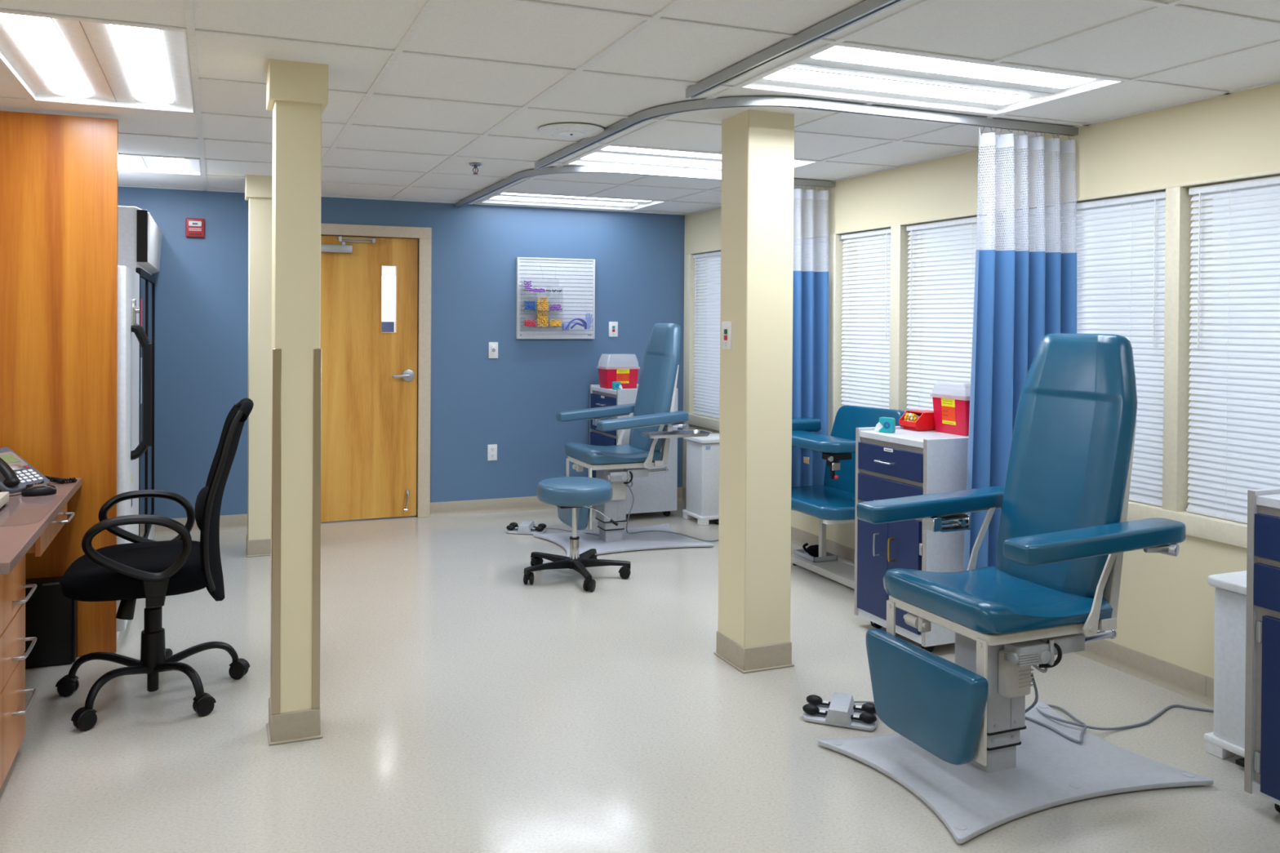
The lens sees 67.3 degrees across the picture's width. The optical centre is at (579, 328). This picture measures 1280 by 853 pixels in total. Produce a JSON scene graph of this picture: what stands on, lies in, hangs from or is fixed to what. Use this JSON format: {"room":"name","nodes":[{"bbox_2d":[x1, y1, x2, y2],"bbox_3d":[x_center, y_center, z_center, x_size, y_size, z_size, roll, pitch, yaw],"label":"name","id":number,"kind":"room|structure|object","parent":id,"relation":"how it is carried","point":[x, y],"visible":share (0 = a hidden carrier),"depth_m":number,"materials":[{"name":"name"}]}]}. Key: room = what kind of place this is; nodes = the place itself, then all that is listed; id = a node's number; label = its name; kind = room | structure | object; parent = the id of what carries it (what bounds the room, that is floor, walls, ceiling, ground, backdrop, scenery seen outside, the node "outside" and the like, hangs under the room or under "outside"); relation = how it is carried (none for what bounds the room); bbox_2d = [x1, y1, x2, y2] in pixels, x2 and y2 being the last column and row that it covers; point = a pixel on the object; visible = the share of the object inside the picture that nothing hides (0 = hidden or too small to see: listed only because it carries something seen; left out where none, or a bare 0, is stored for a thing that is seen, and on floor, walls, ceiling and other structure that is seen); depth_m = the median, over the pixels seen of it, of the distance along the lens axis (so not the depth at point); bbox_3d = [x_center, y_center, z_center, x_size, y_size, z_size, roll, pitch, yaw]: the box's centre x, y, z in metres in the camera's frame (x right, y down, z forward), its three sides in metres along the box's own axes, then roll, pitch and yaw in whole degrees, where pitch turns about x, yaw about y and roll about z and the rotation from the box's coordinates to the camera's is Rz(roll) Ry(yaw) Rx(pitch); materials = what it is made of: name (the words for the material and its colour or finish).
{"room":"blood draw clinic","nodes":[
{"label":"blood draw clinic","id":0,"kind":"room"},
{"bbox_2d":[382,266,395,270],"bbox_3d":[-2.279,0.079,9.203,3.600,2.500,0.100,0,0,-21],"label":"wall","id":1,"kind":"structure","parent":0,"point":[384,268],"depth_m":9.31,"materials":[{"name":"white paint"}]},
{"bbox_2d":[381,269,395,332],"bbox_3d":[-1.690,-0.198,9.346,0.840,0.740,0.024,0,0,-21],"label":"window","id":2,"kind":"structure","parent":1,"relation":"in","point":[388,277],"depth_m":9.27,"materials":[{"name":"white glass"}]},
{"bbox_2d":[118,186,706,518],"bbox_3d":[-1.436,0.096,6.825,5.195,2.512,0.120,0,0,-21],"label":"wall","id":3,"kind":"structure","parent":0,"point":[512,401],"depth_m":6.99,"materials":[{"name":"blue paint"}]},
{"bbox_2d":[186,217,204,237],"bbox_3d":[-2.531,-0.664,6.312,0.114,0.124,0.055,0,0,-21],"label":"fire alarm","id":4,"kind":"object","parent":3,"relation":"attached to","point":[194,227],"visible":1,"depth_m":6.30,"materials":[{"name":"red plastic"}]},
{"bbox_2d":[154,514,247,535],"bbox_3d":[-2.927,1.297,6.200,1.770,0.100,0.016,0,0,-21],"label":"baseboard","id":5,"kind":"structure","parent":3,"relation":"attached to","point":[237,522],"depth_m":6.41,"materials":[{"name":"beige plastic"}]},
{"bbox_2d":[320,515,417,524],"bbox_3d":[-1.611,1.349,6.766,0.914,0.006,0.130,0,0,-21],"label":"trim","id":6,"kind":"structure","parent":3,"relation":"attached to","point":[405,517],"depth_m":6.76,"materials":[{"name":"grey"}]},
{"bbox_2d":[320,222,431,521],"bbox_3d":[-1.595,0.313,6.736,1.090,2.078,0.178,0,0,-21],"label":"door","id":7,"kind":"structure","parent":3,"relation":"in","point":[369,469],"depth_m":6.76,"materials":[{"name":"brown wood"}]},
{"bbox_2d":[487,444,497,460],"bbox_3d":[-0.642,0.913,7.064,0.072,0.118,0.010,0,0,-21],"label":"wall outlet","id":8,"kind":"object","parent":3,"relation":"attached to","point":[491,449],"visible":1,"depth_m":7.06,"materials":[{"name":"white plastic"}]},
{"bbox_2d":[488,342,497,358],"bbox_3d":[-0.634,0.159,7.058,0.072,0.118,0.013,0,0,-21],"label":"light switch","id":9,"kind":"object","parent":3,"relation":"attached to","point":[493,346],"visible":1,"depth_m":7.06,"materials":[{"name":"white plastic"}]},
{"bbox_2d":[515,257,595,338],"bbox_3d":[-0.177,-0.226,7.214,0.618,0.606,0.038,0,0,-21],"label":"board","id":10,"kind":"object","parent":3,"relation":"attached to","point":[575,277],"visible":0.98,"depth_m":7.20,"materials":[{"name":"plastic"}]},
{"bbox_3d":[-0.022,-0.042,7.207,0.235,0.120,0.098,0,0,-21],"label":"bin","id":11,"kind":"object","parent":10,"relation":"attached to","visible":0},
{"bbox_2d":[561,323,568,330],"bbox_3d":[-0.104,-0.014,7.177,0.050,0.056,0.040,0,0,-21],"label":"packet","id":12,"kind":"object","parent":11,"relation":"in","point":[563,325],"visible":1,"depth_m":7.16,"materials":[{"name":"blue plastic"}]},
{"bbox_2d":[564,318,586,329],"bbox_3d":[-0.022,-0.036,7.190,0.184,0.085,0.066,0,0,-21],"label":"band","id":13,"kind":"object","parent":11,"relation":"in","point":[584,324],"visible":1,"depth_m":7.17,"materials":[{"name":"blue rubber"}]},
{"bbox_2d":[585,312,593,328],"bbox_3d":[0.073,-0.057,7.206,0.064,0.122,0.017,0,0,-21],"label":"glove","id":14,"kind":"object","parent":11,"relation":"in","point":[588,317],"visible":1,"depth_m":7.20,"materials":[{"name":"blue rubber"}]},
{"bbox_2d":[430,487,682,516],"bbox_3d":[-0.127,1.307,7.260,2.031,0.100,0.016,0,0,-21],"label":"baseboard","id":15,"kind":"structure","parent":3,"relation":"attached to","point":[529,503],"depth_m":7.06,"materials":[{"name":"beige plastic"}]},
{"bbox_2d":[608,321,617,337],"bbox_3d":[0.261,0.005,7.395,0.074,0.116,0.013,0,0,-21],"label":"plate","id":16,"kind":"object","parent":3,"relation":"attached to","point":[613,326],"visible":1,"depth_m":7.39,"materials":[{"name":"white plastic"}]},
{"bbox_2d":[0,500,1279,852],"bbox_3d":[0.075,1.442,2.819,5.195,0.100,8.668,0,0,-21],"label":"floor","id":17,"kind":"structure","parent":0,"point":[467,706],"depth_m":3.26,"materials":[{"name":"tile"}]},
{"bbox_2d":[0,477,81,789],"bbox_3d":[-2.218,1.000,3.141,0.921,0.750,1.490,0,0,-21],"label":"desk","id":18,"kind":"object","parent":17,"relation":"on","point":[28,524],"visible":1,"depth_m":2.99,"materials":[{"name":"brown laminate"}]},
{"bbox_2d":[0,447,49,493],"bbox_3d":[-2.219,0.534,3.726,0.252,0.184,0.200,0,0,17],"label":"desk phone","id":19,"kind":"object","parent":18,"relation":"on","point":[15,473],"visible":0.94,"depth_m":3.73,"materials":[{"name":"plastic"}]},
{"bbox_2d":[21,483,56,496],"bbox_3d":[-2.021,0.602,3.586,0.116,0.036,0.062,0,0,-29],"label":"computer mouse","id":20,"kind":"object","parent":18,"relation":"on","point":[42,489],"visible":1,"depth_m":3.56,"materials":[{"name":"black plastic"}]},
{"bbox_2d":[26,475,76,487],"bbox_3d":[-2.113,0.604,3.779,0.110,0.032,0.229,1,0,22],"label":"coiled cord","id":21,"kind":"object","parent":18,"relation":"on","point":[58,480],"visible":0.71,"depth_m":3.83,"materials":[{"name":"black plastic"}]},
{"bbox_3d":[-1.988,0.624,3.267,0.348,0.002,0.540,0,0,-21],"label":"desk mat","id":22,"kind":"object","parent":18,"relation":"on","visible":0},
{"bbox_2d":[0,491,8,508],"bbox_3d":[-2.067,0.600,3.162,0.255,0.045,0.400,0,0,-21],"label":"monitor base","id":23,"kind":"object","parent":22,"relation":"on","point":[4,496],"visible":1,"depth_m":3.33,"materials":[{"name":"beige plastic"}]},
{"bbox_2d":[24,576,77,668],"bbox_3d":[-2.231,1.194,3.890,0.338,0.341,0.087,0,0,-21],"label":"trash can","id":24,"kind":"object","parent":17,"relation":"on","point":[51,616],"visible":0.64,"depth_m":3.88,"materials":[{"name":"black plastic"}]},
{"bbox_2d":[0,111,118,656],"bbox_3d":[-2.433,0.241,3.867,1.027,2.246,0.025,0,0,-21],"label":"wood panel","id":25,"kind":"object","parent":17,"relation":"on","point":[59,174],"visible":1,"depth_m":3.96,"materials":[{"name":"brown wood"}]},
{"bbox_2d":[116,265,151,641],"bbox_3d":[-2.366,0.545,4.342,0.800,1.636,0.770,0,0,-21],"label":"freezer","id":26,"kind":"object","parent":17,"relation":"on","point":[131,335],"visible":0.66,"depth_m":4.31,"materials":[{"name":"white metal"}]},
{"bbox_2d":[117,205,162,540],"bbox_3d":[-2.853,0.351,5.519,0.760,1.996,1.281,0,0,-21],"label":"cooler","id":27,"kind":"object","parent":17,"relation":"on","point":[139,236],"visible":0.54,"depth_m":5.29,"materials":[{"name":"white metal"}]},
{"bbox_2d":[147,524,154,540],"bbox_3d":[-2.552,1.287,5.647,0.024,0.094,1.200,0,0,-21],"label":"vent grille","id":28,"kind":"object","parent":27,"relation":"attached to","point":[151,532],"depth_m":5.92,"materials":[{"name":"white plastic"}]},
{"bbox_2d":[54,398,253,730],"bbox_3d":[-1.585,0.823,3.621,0.669,1.105,0.656,0,1,-34],"label":"office chair","id":29,"kind":"object","parent":17,"relation":"on","point":[153,571],"visible":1,"depth_m":3.48,"materials":[{"name":"black fabric"}]},
{"bbox_2d":[54,674,79,687],"bbox_3d":[-1.921,1.320,3.594,0.070,0.043,0.044,0,0,-6],"label":"hood","id":30,"kind":"object","parent":29,"relation":"attached to","point":[68,680],"depth_m":3.57,"materials":[{"name":"black plastic"}]},
{"bbox_2d":[71,706,97,723],"bbox_3d":[-1.702,1.323,3.294,0.044,0.043,0.070,1,1,34],"label":"hood","id":31,"kind":"object","parent":29,"relation":"attached to","point":[83,714],"depth_m":3.28,"materials":[{"name":"black plastic"}]},
{"bbox_2d":[192,692,216,705],"bbox_3d":[-1.341,1.325,3.429,0.070,0.043,0.044,0,1,-41],"label":"hood","id":32,"kind":"object","parent":29,"relation":"attached to","point":[201,698],"depth_m":3.41,"materials":[{"name":"black plastic"}]},
{"bbox_2d":[229,657,249,670],"bbox_3d":[-1.339,1.322,3.776,0.070,0.043,0.044,0,0,4],"label":"hood","id":33,"kind":"object","parent":29,"relation":"attached to","point":[237,664],"depth_m":3.76,"materials":[{"name":"black plastic"}]},
{"bbox_2d":[244,174,272,557],"bbox_3d":[-1.921,0.201,5.790,0.190,2.312,0.190,0,0,-21],"label":"column","id":34,"kind":"structure","parent":17,"relation":"on","point":[258,188],"depth_m":5.71,"materials":[{"name":"beige paint"}]},
{"bbox_2d":[266,58,328,745],"bbox_3d":[-0.971,0.226,3.277,0.190,2.312,0.190,0,0,-21],"label":"column","id":35,"kind":"structure","parent":17,"relation":"on","point":[297,92],"depth_m":3.21,"materials":[{"name":"beige paint"}]},
{"bbox_2d":[506,520,546,534],"bbox_3d":[-0.356,1.331,6.425,0.256,0.057,0.176,0,0,9],"label":"foot pedal","id":36,"kind":"object","parent":17,"relation":"on","point":[528,527],"visible":0.95,"depth_m":6.36,"materials":[{"name":"grey plastic"}]},
{"bbox_2d":[535,524,599,535],"bbox_3d":[-0.053,1.338,6.378,0.549,0.050,0.087,1,1,35],"label":"lead","id":37,"kind":"object","parent":17,"relation":"on","point":[535,525],"visible":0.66,"depth_m":6.43,"materials":[{"name":"grey rubber"}]},
{"bbox_2d":[523,476,631,591],"bbox_3d":[-0.032,1.108,5.274,0.601,0.530,0.604,0,0,-21],"label":"round stool","id":38,"kind":"object","parent":17,"relation":"on","point":[563,492],"visible":1,"depth_m":5.21,"materials":[{"name":"blue leather"}]},
{"bbox_2d":[524,572,533,580],"bbox_3d":[-0.272,1.320,5.150,0.044,0.046,0.065,0,0,9],"label":"hood","id":39,"kind":"object","parent":38,"relation":"attached to","point":[527,575],"depth_m":5.12,"materials":[{"name":"black plastic"}]},
{"bbox_2d":[530,556,543,564],"bbox_3d":[-0.243,1.318,5.487,0.065,0.046,0.044,0,1,-41],"label":"hood","id":40,"kind":"object","parent":38,"relation":"attached to","point":[535,560],"depth_m":5.47,"materials":[{"name":"black plastic"}]},
{"bbox_2d":[583,578,595,586],"bbox_3d":[0.053,1.323,5.024,0.044,0.046,0.065,1,0,29],"label":"hood","id":41,"kind":"object","parent":38,"relation":"attached to","point":[587,582],"depth_m":5.00,"materials":[{"name":"black plastic"}]},
{"bbox_2d":[617,565,631,573],"bbox_3d":[0.248,1.323,5.278,0.065,0.046,0.044,0,0,9],"label":"hood","id":42,"kind":"object","parent":38,"relation":"attached to","point":[624,569],"depth_m":5.26,"materials":[{"name":"black plastic"}]},
{"bbox_2d":[533,323,714,556],"bbox_3d":[0.294,0.663,6.086,0.983,1.400,0.826,0,0,-21],"label":"chair","id":43,"kind":"object","parent":17,"relation":"on","point":[653,420],"visible":0.92,"depth_m":6.04,"materials":[{"name":"teal leather"}]},
{"bbox_2d":[637,426,712,438],"bbox_3d":[0.585,0.640,5.860,0.443,0.065,0.198,0,0,-21],"label":"tray","id":44,"kind":"object","parent":43,"relation":"on","point":[669,433],"depth_m":5.90,"materials":[{"name":"silver metal"}]},
{"bbox_2d":[589,383,677,516],"bbox_3d":[0.374,0.895,7.093,0.509,0.934,0.540,0,0,-21],"label":"cart","id":45,"kind":"object","parent":17,"relation":"on","point":[655,492],"visible":0.42,"depth_m":6.89,"materials":[{"name":"grey laminate"}]},
{"bbox_2d":[612,381,622,390],"bbox_3d":[0.275,0.411,6.902,0.078,0.058,0.030,0,1,-33],"label":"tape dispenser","id":46,"kind":"object","parent":45,"relation":"on","point":[615,385],"visible":0.91,"depth_m":6.88,"materials":[{"name":"plastic"}]},
{"bbox_2d":[596,353,639,388],"bbox_3d":[0.287,0.313,7.097,0.273,0.250,0.196,0,0,-21],"label":"sharps container","id":47,"kind":"object","parent":45,"relation":"on","point":[623,368],"visible":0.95,"depth_m":7.02,"materials":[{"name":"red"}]},
{"bbox_2d":[626,484,718,542],"bbox_3d":[0.602,1.169,6.243,0.711,0.402,0.283,0,0,-16],"label":"power cord","id":48,"kind":"object","parent":17,"relation":"on","point":[627,484],"visible":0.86,"depth_m":6.20,"materials":[{"name":"grey rubber"}]},
{"bbox_2d":[682,433,719,525],"bbox_3d":[0.931,1.067,6.830,0.298,0.600,0.312,0,0,-21],"label":"bin","id":49,"kind":"object","parent":17,"relation":"on","point":[702,497],"visible":0.6,"depth_m":6.71,"materials":[{"name":"white plastic"}]},
{"bbox_2d":[713,109,794,673],"bbox_3d":[0.735,0.231,4.003,0.242,2.312,0.246,0,0,-21],"label":"column","id":50,"kind":"structure","parent":17,"relation":"on","point":[753,633],"depth_m":3.91,"materials":[{"name":"beige paint"}]},
{"bbox_2d":[721,321,732,349],"bbox_3d":[0.613,0.028,4.004,0.013,0.116,0.074,0,0,-21],"label":"plate","id":51,"kind":"object","parent":50,"relation":"attached to","point":[726,326],"visible":1,"depth_m":4.00,"materials":[{"name":"white plastic"}]},
{"bbox_2d":[802,692,878,731],"bbox_3d":[0.933,1.361,3.428,0.256,0.057,0.176,1,0,21],"label":"foot pedal","id":52,"kind":"object","parent":17,"relation":"on","point":[842,711],"visible":0.96,"depth_m":3.39,"materials":[{"name":"grey plastic"}]},
{"bbox_2d":[791,404,905,589],"bbox_3d":[1.342,0.904,5.283,0.566,0.955,0.751,0,0,-21],"label":"chair","id":53,"kind":"object","parent":17,"relation":"on","point":[833,502],"visible":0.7,"depth_m":5.26,"materials":[{"name":"teal leather"}]},
{"bbox_2d":[794,549,837,562],"bbox_3d":[1.374,1.318,5.583,0.160,0.028,0.200,0,0,-21],"label":"tray","id":54,"kind":"object","parent":53,"relation":"on","point":[801,553],"visible":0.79,"depth_m":5.52,"materials":[{"name":"grey plastic"}]},
{"bbox_2d":[802,542,818,556],"bbox_3d":[1.371,1.289,5.591,0.100,0.070,0.137,0,0,-21],"label":"cuff","id":55,"kind":"object","parent":54,"relation":"in","point":[812,550],"visible":0.88,"depth_m":5.55,"materials":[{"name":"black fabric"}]},
{"bbox_2d":[853,701,874,703],"bbox_3d":[1.181,1.368,3.372,0.146,0.050,0.516,0,1,-41],"label":"lead","id":56,"kind":"object","parent":17,"relation":"on","point":[872,702],"visible":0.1,"depth_m":3.56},
{"bbox_2d":[853,426,968,652],"bbox_3d":[1.575,0.928,4.336,0.509,0.924,0.478,0,0,-21],"label":"cart","id":57,"kind":"object","parent":17,"relation":"on","point":[902,463],"visible":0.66,"depth_m":4.18,"materials":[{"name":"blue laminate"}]},
{"bbox_2d":[874,417,895,432],"bbox_3d":[1.400,0.441,4.403,0.092,0.068,0.030,1,1,44],"label":"tape dispenser","id":58,"kind":"object","parent":57,"relation":"on","point":[886,424],"visible":1,"depth_m":4.38,"materials":[{"name":"plastic"}]},
{"bbox_2d":[898,409,935,431],"bbox_3d":[1.613,0.433,4.525,0.167,0.085,0.120,0,0,-21],"label":"bin","id":59,"kind":"object","parent":57,"relation":"on","point":[926,420],"visible":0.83,"depth_m":4.47,"materials":[{"name":"red plastic"}]},
{"bbox_2d":[929,380,970,435],"bbox_3d":[1.747,0.361,4.382,0.170,0.234,0.232,0,0,-21],"label":"sharps container","id":60,"kind":"object","parent":57,"relation":"on","point":[951,399],"visible":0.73,"depth_m":4.34,"materials":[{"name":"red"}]},
{"bbox_2d":[817,333,1213,844],"bbox_3d":[1.375,0.703,3.058,0.983,1.378,0.726,0,0,-21],"label":"chair","id":61,"kind":"object","parent":17,"relation":"on","point":[964,744],"visible":1,"depth_m":2.98,"materials":[{"name":"teal leather"}]},
{"bbox_2d":[1025,674,1213,743],"bbox_3d":[1.780,1.232,3.377,1.089,0.332,0.360,0,0,-29],"label":"power cord","id":62,"kind":"object","parent":17,"relation":"on","point":[1083,725],"visible":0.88,"depth_m":3.33,"materials":[{"name":"grey rubber"}]},
{"bbox_2d":[1204,570,1246,767],"bbox_3d":[2.283,1.111,3.099,0.380,0.585,0.303,0,0,-21],"label":"bin","id":63,"kind":"object","parent":17,"relation":"on","point":[1227,739],"visible":0.48,"depth_m":3.11,"materials":[{"name":"white plastic"}]},
{"bbox_2d":[1244,487,1279,813],"bbox_3d":[2.231,0.941,2.644,0.489,0.932,0.500,0,0,-21],"label":"cart","id":64,"kind":"object","parent":17,"relation":"on","point":[1262,692],"visible":1,"depth_m":2.76,"materials":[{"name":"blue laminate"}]},
{"bbox_2d":[0,0,1279,213],"bbox_3d":[0.043,-0.884,2.784,4.877,0.016,8.450,0,0,-21],"label":"ceiling","id":65,"kind":"structure","parent":0,"point":[1165,38],"depth_m":3.23,"materials":[{"name":"tile"}]},
{"bbox_2d":[0,8,195,112],"bbox_3d":[-1.649,-0.920,3.294,0.584,0.069,1.193,0,0,-21],"label":"ceiling light","id":66,"kind":"object","parent":65,"relation":"attached to","point":[54,60],"visible":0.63,"depth_m":3.26,"materials":[{"name":"white plastic"}]},
{"bbox_2d":[118,153,201,175],"bbox_3d":[-2.404,-0.940,5.290,0.584,0.069,0.584,0,0,-21],"label":"ceiling light","id":67,"kind":"object","parent":65,"relation":"attached to","point":[129,163],"visible":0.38,"depth_m":5.43,"materials":[{"name":"white plastic"}]},
{"bbox_2d":[469,163,481,174],"bbox_3d":[-0.565,-0.866,5.208,0.070,0.053,0.070,0,0,-21],"label":"sprinkler head","id":68,"kind":"object","parent":65,"relation":"attached to","point":[475,165],"visible":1,"depth_m":5.20},
{"bbox_2d":[537,123,604,137],"bbox_3d":[-0.036,-0.871,4.258,0.300,0.022,0.300,0,0,-21],"label":"ceiling vent","id":69,"kind":"object","parent":65,"relation":"in","point":[560,130],"visible":0.98,"depth_m":4.21,"materials":[{"name":"white plastic"}]},
{"bbox_2d":[481,191,665,210],"bbox_3d":[-0.053,-0.936,6.830,1.193,0.069,0.584,0,0,-21],"label":"ceiling light","id":70,"kind":"object","parent":65,"relation":"attached to","point":[504,197],"visible":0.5,"depth_m":6.96,"materials":[{"name":"white plastic"}]},
{"bbox_2d":[0,0,1279,215],"bbox_3d":[0.043,-0.873,2.784,4.895,0.006,8.468,0,0,-21],"label":"grid","id":71,"kind":"object","parent":65,"relation":"attached to","point":[428,6],"visible":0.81,"depth_m":3.44,"materials":[{"name":"metal"}]},
{"bbox_2d":[454,165,835,208],"bbox_3d":[0.064,-0.877,5.841,2.720,0.032,1.187,1,0,26],"label":"track","id":72,"kind":"object","parent":65,"relation":"attached to","point":[513,179],"visible":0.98,"depth_m":5.40,"materials":[{"name":"grey metal"}]},
{"bbox_2d":[791,185,828,510],"bbox_3d":[1.240,0.112,5.665,0.523,1.931,0.111,0,0,-19],"label":"privacy curtain","id":73,"kind":"object","parent":72,"relation":"hanging from","point":[810,388],"visible":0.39,"depth_m":5.72,"materials":[{"name":"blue fabric"}]},
{"bbox_2d":[568,144,816,173],"bbox_3d":[0.594,-0.919,5.120,1.193,0.069,0.584,0,0,-21],"label":"ceiling light","id":74,"kind":"object","parent":65,"relation":"attached to","point":[608,156],"visible":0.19,"depth_m":5.15,"materials":[{"name":"white plastic"}]},
{"bbox_2d":[685,0,905,98],"bbox_3d":[1.246,-0.835,1.266,0.032,0.032,4.775,0,0,-21],"label":"track","id":75,"kind":"object","parent":65,"relation":"attached to","point":[859,12],"visible":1,"depth_m":2.84,"materials":[{"name":"grey metal"}]},
{"bbox_2d":[534,96,1078,169],"bbox_3d":[0.744,-0.860,4.149,2.601,0.032,1.119,1,0,23],"label":"track","id":76,"kind":"object","parent":65,"relation":"attached to","point":[635,119],"visible":1,"depth_m":3.82,"materials":[{"name":"grey metal"}]},
{"bbox_2d":[963,125,1076,570],"bbox_3d":[1.859,0.118,4.051,0.555,1.911,0.140,0,0,-22],"label":"privacy curtain","id":77,"kind":"object","parent":76,"relation":"hanging from","point":[1022,296],"visible":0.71,"depth_m":4.01,"materials":[{"name":"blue fabric"}]},
{"bbox_2d":[741,44,1121,114],"bbox_3d":[1.241,-0.903,3.410,1.193,0.069,0.584,0,0,-21],"label":"ceiling light","id":78,"kind":"object","parent":65,"relation":"attached to","point":[837,71],"visible":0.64,"depth_m":3.45,"materials":[{"name":"white plastic"}]},
{"bbox_2d":[682,82,1279,678],"bbox_3d":[2.391,0.144,3.683,0.140,2.512,8.468,0,0,-21],"label":"wall","id":79,"kind":"structure","parent":0,"point":[1166,609],"depth_m":3.84,"materials":[{"name":"beige paint"}]},
{"bbox_2d":[684,253,697,413],"bbox_3d":[0.878,0.044,7.553,0.072,1.255,0.090,0,0,-21],"label":"trim","id":80,"kind":"structure","parent":79,"relation":"attached to","point":[689,344],"depth_m":7.51,"materials":[{"name":"beige paint"}]},
{"bbox_2d":[697,255,717,408],"bbox_3d":[1.142,0.050,7.043,0.060,1.255,1.080,0,0,-21],"label":"window","id":81,"kind":"structure","parent":79,"relation":"in","point":[716,255],"depth_m":7.51,"materials":[{"name":"beige paint"}]},
{"bbox_2d":[693,251,720,418],"bbox_3d":[1.085,0.048,7.021,0.041,1.247,1.057,0,0,-21],"label":"window blind","id":82,"kind":"object","parent":81,"relation":"attached to","point":[701,310],"visible":0.28,"depth_m":7.30,"materials":[{"name":"white plastic"}]},
{"bbox_2d":[827,234,845,435],"bbox_3d":[1.577,0.062,5.790,0.132,1.255,0.064,0,0,-21],"label":"trim","id":83,"kind":"structure","parent":79,"relation":"attached to","point":[836,248],"depth_m":5.75,"materials":[{"name":"beige paint"}]},
{"bbox_2d":[844,233,890,404],"bbox_3d":[1.710,0.064,5.540,0.060,1.255,0.500,0,0,-21],"label":"window","id":84,"kind":"structure","parent":79,"relation":"in","point":[890,233],"depth_m":5.74,"materials":[{"name":"beige paint"}]},
{"bbox_2d":[839,227,890,408],"bbox_3d":[1.652,0.063,5.524,0.041,1.247,0.488,0,0,-21],"label":"window blind","id":85,"kind":"object","parent":84,"relation":"attached to","point":[863,332],"visible":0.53,"depth_m":5.52,"materials":[{"name":"white plastic"}]},
{"bbox_2d":[888,225,911,411],"bbox_3d":[1.779,0.067,5.255,0.132,1.255,0.080,0,0,-21],"label":"trim","id":86,"kind":"structure","parent":79,"relation":"attached to","point":[899,300],"depth_m":5.21,"materials":[{"name":"beige paint"}]},
{"bbox_2d":[909,222,975,409],"bbox_3d":[1.937,0.070,4.940,0.060,1.255,0.622,0,0,-21],"label":"window","id":87,"kind":"structure","parent":79,"relation":"in","point":[974,223],"depth_m":5.20,"materials":[{"name":"beige paint"}]},
{"bbox_2d":[906,214,986,410],"bbox_3d":[1.881,0.069,4.918,0.041,1.247,0.599,0,0,-21],"label":"window blind","id":88,"kind":"object","parent":87,"relation":"attached to","point":[959,319],"visible":0.41,"depth_m":4.97,"materials":[{"name":"white plastic"}]},
{"bbox_2d":[681,487,1213,706],"bbox_3d":[2.293,1.349,3.711,0.016,0.100,8.368,0,0,-21],"label":"baseboard","id":89,"kind":"structure","parent":79,"relation":"attached to","point":[1182,681],"depth_m":3.85,"materials":[{"name":"beige plastic"}]},
{"bbox_2d":[682,413,1247,548],"bbox_3d":[1.762,0.731,5.200,0.080,0.078,5.140,0,0,-21],"label":"trim","id":90,"kind":"structure","parent":79,"relation":"attached to","point":[1207,527],"depth_m":3.62,"materials":[{"name":"beige paint"}]},
{"bbox_2d":[684,169,1279,254],"bbox_3d":[1.752,-0.566,5.183,0.018,0.012,5.140,0,0,-21],"label":"trim","id":91,"kind":"structure","parent":79,"relation":"attached to","point":[1277,171],"depth_m":3.97,"materials":[{"name":"beige paint"}]},
{"bbox_2d":[986,213,1005,249],"bbox_3d":[2.024,0.073,4.608,0.132,1.255,0.060,0,0,-21],"label":"trim","id":92,"kind":"structure","parent":79,"relation":"attached to","point":[997,213],"depth_m":4.57,"materials":[{"name":"white fabric"}]},
{"bbox_2d":[1011,199,1163,497],"bbox_3d":[2.222,0.078,4.187,0.060,1.255,0.869,0,0,-21],"label":"window","id":93,"kind":"structure","parent":79,"relation":"in","point":[1160,199],"depth_m":4.07,"materials":[{"name":"beige paint"}]},
{"bbox_2d":[1000,191,1165,506],"bbox_3d":[2.164,0.076,4.171,0.041,1.247,0.857,0,0,-21],"label":"window blind","id":94,"kind":"object","parent":93,"relation":"attached to","point":[1113,328],"visible":0.21,"depth_m":3.90,"materials":[{"name":"white plastic"}]},
{"bbox_2d":[1162,186,1193,511],"bbox_3d":[2.353,0.082,3.739,0.132,1.255,0.061,0,0,-21],"label":"trim","id":95,"kind":"structure","parent":79,"relation":"attached to","point":[1177,306],"depth_m":3.70,"materials":[{"name":"beige paint"}]},
{"bbox_2d":[1190,184,1279,512],"bbox_3d":[2.551,0.086,3.316,0.060,1.255,0.870,0,0,-21],"label":"window","id":96,"kind":"structure","parent":79,"relation":"in","point":[1276,184],"depth_m":3.69,"materials":[{"name":"beige paint"}]},
{"bbox_2d":[1186,175,1279,524],"bbox_3d":[2.495,0.085,3.294,0.041,1.247,0.847,0,0,-21],"label":"window blind","id":97,"kind":"object","parent":96,"relation":"attached to","point":[1203,506],"visible":1,"depth_m":3.53,"materials":[{"name":"white plastic"}]},
{"bbox_3d":[-1.860,1.390,8.085,3.800,0.100,2.512,0,0,-21],"label":"floor","id":98,"kind":"structure","parent":0,"visible":0},
{"bbox_2d":[381,321,394,332],"bbox_3d":[-1.877,0.633,9.040,0.200,1.400,0.300,0,0,-21],"label":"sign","id":99,"kind":"object","parent":98,"relation":"on","point":[386,326],"visible":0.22,"depth_m":8.91,"materials":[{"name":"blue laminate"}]},
{"bbox_3d":[1.477,0.058,6.158,0.060,1.255,0.694,0,0,-21],"label":"window","id":100,"kind":"structure","parent":0,"visible":0},
{"bbox_2d":[793,236,829,285],"bbox_3d":[1.418,0.057,6.142,0.041,1.247,0.682,0,0,-21],"label":"window blind","id":101,"kind":"object","parent":100,"relation":"attached to","point":[824,237],"visible":0.02,"depth_m":6.01,"materials":[{"name":"white fabric"}]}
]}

